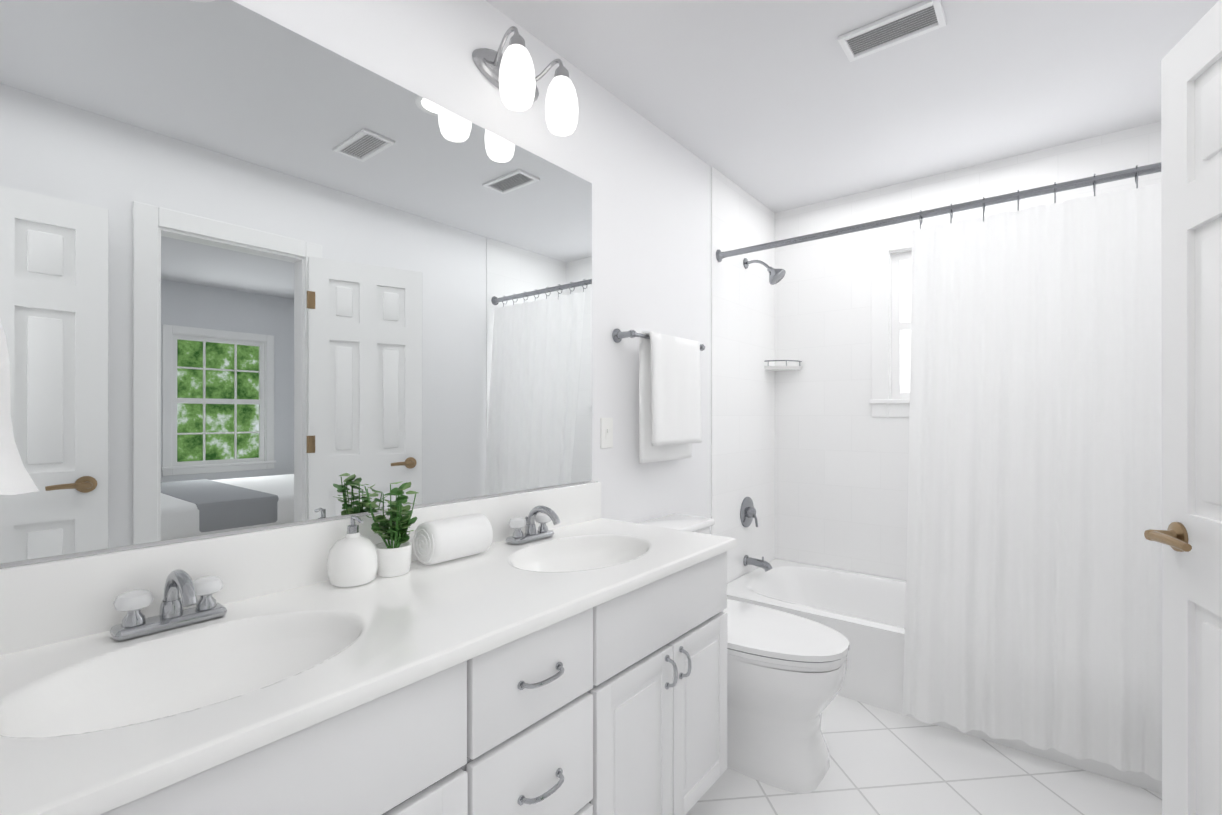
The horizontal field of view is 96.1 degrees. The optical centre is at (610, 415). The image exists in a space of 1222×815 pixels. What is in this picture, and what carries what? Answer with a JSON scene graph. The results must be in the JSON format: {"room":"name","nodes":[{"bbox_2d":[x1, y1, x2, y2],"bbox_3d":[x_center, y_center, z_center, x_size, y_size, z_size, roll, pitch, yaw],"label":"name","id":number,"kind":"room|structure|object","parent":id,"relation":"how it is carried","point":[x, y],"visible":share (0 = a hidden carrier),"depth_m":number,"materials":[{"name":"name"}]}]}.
{"room":"bathroom","nodes":[
{"label":"bathroom","id":0,"kind":"room"},
{"bbox_2d":[0,0,774,583],"bbox_3d":[-0.089,-0.019,2.078,0.100,2.440,3.580,0,0,39],"label":"wall","id":1,"kind":"structure","parent":0,"point":[650,182],"depth_m":2.10,"materials":[{"name":"white paint"}]},
{"bbox_2d":[0,0,591,563],"bbox_3d":[-0.586,-0.306,1.369,0.005,1.088,1.648,0,0,39],"label":"mirror","id":2,"kind":"object","parent":1,"relation":"attached to","point":[256,270],"visible":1,"depth_m":1.16,"materials":[{"name":"clear glass"}]},
{"bbox_2d":[472,26,577,135],"bbox_3d":[-0.245,-0.989,1.641,0.200,0.233,0.282,0,0,39],"label":"sconce","id":3,"kind":"object","parent":1,"relation":"attached to","point":[509,73],"visible":1,"depth_m":1.61,"materials":[{"name":"white glass"}]},
{"bbox_2d":[600,418,612,448],"bbox_3d":[-0.013,0.068,2.082,0.012,0.115,0.070,0,0,39],"label":"switch plate","id":4,"kind":"object","parent":1,"relation":"attached to","point":[606,432],"visible":1,"depth_m":2.08,"materials":[{"name":"white plastic"}]},
{"bbox_2d":[612,329,704,462],"bbox_3d":[0.236,-0.073,2.308,0.120,0.528,0.591,0,0,39],"label":"towel rail","id":5,"kind":"object","parent":1,"relation":"attached to","point":[670,425],"visible":1,"depth_m":2.23,"materials":[{"name":"white fabric"}]},
{"bbox_2d":[711,167,774,582],"bbox_3d":[0.753,-0.182,3.050,0.006,2.113,0.810,0,0,39],"label":"wall tile","id":6,"kind":"structure","parent":1,"relation":"attached to","point":[742,386],"depth_m":2.99,"materials":[{"name":"white tile"}]},
{"bbox_2d":[740,497,757,526],"bbox_3d":[0.779,0.537,3.022,0.067,0.170,0.170,0,0,39],"label":"tub valve","id":7,"kind":"object","parent":6,"relation":"attached to","point":[747,512],"visible":1,"depth_m":3.01,"materials":[{"name":"silver metal"}]},
{"bbox_2d":[743,555,771,571],"bbox_3d":[0.803,0.805,2.983,0.153,0.076,0.060,0,0,39],"label":"tub spout","id":8,"kind":"object","parent":6,"relation":"attached to","point":[760,563],"visible":1,"depth_m":2.97,"materials":[{"name":"silver metal"}]},
{"bbox_2d":[743,258,785,284],"bbox_3d":[0.830,-0.784,2.964,0.222,0.169,0.098,0,0,39],"label":"shower head","id":9,"kind":"object","parent":6,"relation":"attached to","point":[776,276],"visible":1,"depth_m":2.93},
{"bbox_2d":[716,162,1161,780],"bbox_3d":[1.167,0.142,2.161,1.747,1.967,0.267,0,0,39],"label":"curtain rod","id":10,"kind":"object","parent":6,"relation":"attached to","point":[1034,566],"visible":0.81,"depth_m":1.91,"materials":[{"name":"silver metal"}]},
{"bbox_2d":[902,182,1161,780],"bbox_3d":[1.490,0.188,1.877,0.850,1.875,0.225,0,0,39],"label":"shower curtain","id":11,"kind":"object","parent":10,"relation":"hanging from","point":[1033,612],"depth_m":1.91,"materials":[{"name":"white fabric"}]},
{"bbox_2d":[775,248,908,579],"bbox_3d":[1.723,-0.018,2.859,1.960,2.440,0.100,0,0,39],"label":"wall","id":12,"kind":"structure","parent":0,"point":[842,569],"depth_m":3.10,"materials":[{"name":"white paint"}]},
{"bbox_2d":[764,360,802,370],"bbox_3d":[1.018,-0.295,3.239,0.170,0.054,0.170,0,0,39],"label":"soap shelf","id":13,"kind":"object","parent":12,"relation":"attached to","point":[781,368],"visible":1,"depth_m":3.22,"materials":[{"name":"white ceramic"}]},
{"bbox_2d":[869,231,911,416],"bbox_3d":[1.824,-0.478,2.762,0.950,0.980,0.126,0,0,39],"label":"bathroom window","id":14,"kind":"structure","parent":12,"relation":"in","point":[891,271],"depth_m":2.97,"materials":[{"name":"white paint"}]},
{"bbox_2d":[775,121,1160,579],"bbox_3d":[1.690,-0.182,2.818,1.760,2.113,0.006,0,0,39],"label":"wall tile","id":15,"kind":"structure","parent":12,"relation":"attached to","point":[841,473],"depth_m":3.08,"materials":[{"name":"white tile"}]},
{"bbox_2d":[486,0,1218,212],"bbox_3d":[0.638,-1.290,1.500,1.960,0.100,3.580,0,0,39],"label":"ceiling","id":16,"kind":"structure","parent":0,"point":[775,106],"depth_m":2.02,"materials":[{"name":"white paint"}]},
{"bbox_2d":[838,0,946,61],"bbox_3d":[0.900,-1.234,1.764,0.290,0.012,0.145,0,0,39],"label":"ceiling vent","id":17,"kind":"object","parent":16,"relation":"in","point":[919,19],"visible":0.98,"depth_m":1.76,"materials":[{"name":"silver metal"}]},
{"bbox_2d":[686,695,1161,814],"bbox_3d":[0.638,1.250,1.497,1.960,0.100,3.580,0,0,39],"label":"floor","id":18,"kind":"structure","parent":0,"point":[884,762],"depth_m":1.79,"materials":[{"name":"tile"}]},
{"bbox_2d":[0,481,736,814],"bbox_3d":[-0.348,0.722,1.200,0.582,0.955,1.683,0,0,39],"label":"bathroom vanity","id":19,"kind":"object","parent":18,"relation":"on","point":[562,650],"visible":0.96,"depth_m":0.99,"materials":[{"name":"white paint"}]},
{"bbox_2d":[327,516,377,586],"bbox_3d":[-0.586,0.303,1.246,0.104,0.152,0.104,0,0,39],"label":"soap dispenser","id":20,"kind":"object","parent":19,"relation":"on","point":[352,560],"visible":1,"depth_m":1.21,"materials":[{"name":"white ceramic"}]},
{"bbox_2d":[351,481,417,576],"bbox_3d":[-0.531,0.265,1.312,0.158,0.227,0.132,0,0,39],"label":"potted plant","id":21,"kind":"object","parent":19,"relation":"on","point":[394,556],"visible":0.98,"depth_m":1.29,"materials":[{"name":"green plant"}]},
{"bbox_2d":[413,514,492,564],"bbox_3d":[-0.416,0.325,1.451,0.108,0.108,0.188,0,0,39],"label":"rolled towel","id":22,"kind":"object","parent":19,"relation":"on","point":[440,540],"visible":0.98,"depth_m":1.40,"materials":[{"name":"white fabric"}]},
{"bbox_2d":[637,514,849,793],"bbox_3d":[0.450,0.818,2.018,0.799,0.765,0.450,0,0,39],"label":"toilet","id":23,"kind":"object","parent":18,"relation":"on","point":[786,673],"visible":0.4,"depth_m":1.79,"materials":[{"name":"white ceramic"}]},
{"bbox_2d":[727,559,1161,793],"bbox_3d":[1.437,1.039,2.499,1.744,0.325,0.802,0,0,39],"label":"bathtub","id":24,"kind":"object","parent":18,"relation":"on","point":[863,614],"visible":0.23,"depth_m":2.45,"materials":[{"name":"white ceramic"}]},
{"bbox_3d":[-0.446,-0.022,0.137,1.960,2.440,0.100,0,0,39],"label":"wall","id":25,"kind":"structure","parent":0,"visible":0},
{"bbox_2d":[0,320,38,494],"bbox_3d":[-0.616,-0.220,0.460,0.536,0.586,0.191,0,0,39],"label":"towel","id":26,"kind":"object","parent":25,"relation":"attached to","point":[15,478],"visible":1,"depth_m":0.52,"materials":[{"name":"white fabric"}]},
{"bbox_3d":[0.979,0.141,0.434,0.128,2.115,0.780,0,0,39],"label":"door frame","id":27,"kind":"structure","parent":0,"visible":0},
{"bbox_2d":[1144,0,1221,814],"bbox_3d":[1.178,0.182,1.009,0.247,2.018,0.569,0,0,39],"label":"bedroom door","id":28,"kind":"structure","parent":27,"relation":"attached to","point":[1188,536],"depth_m":1.18,"materials":[{"name":"white paint"}]}
]}

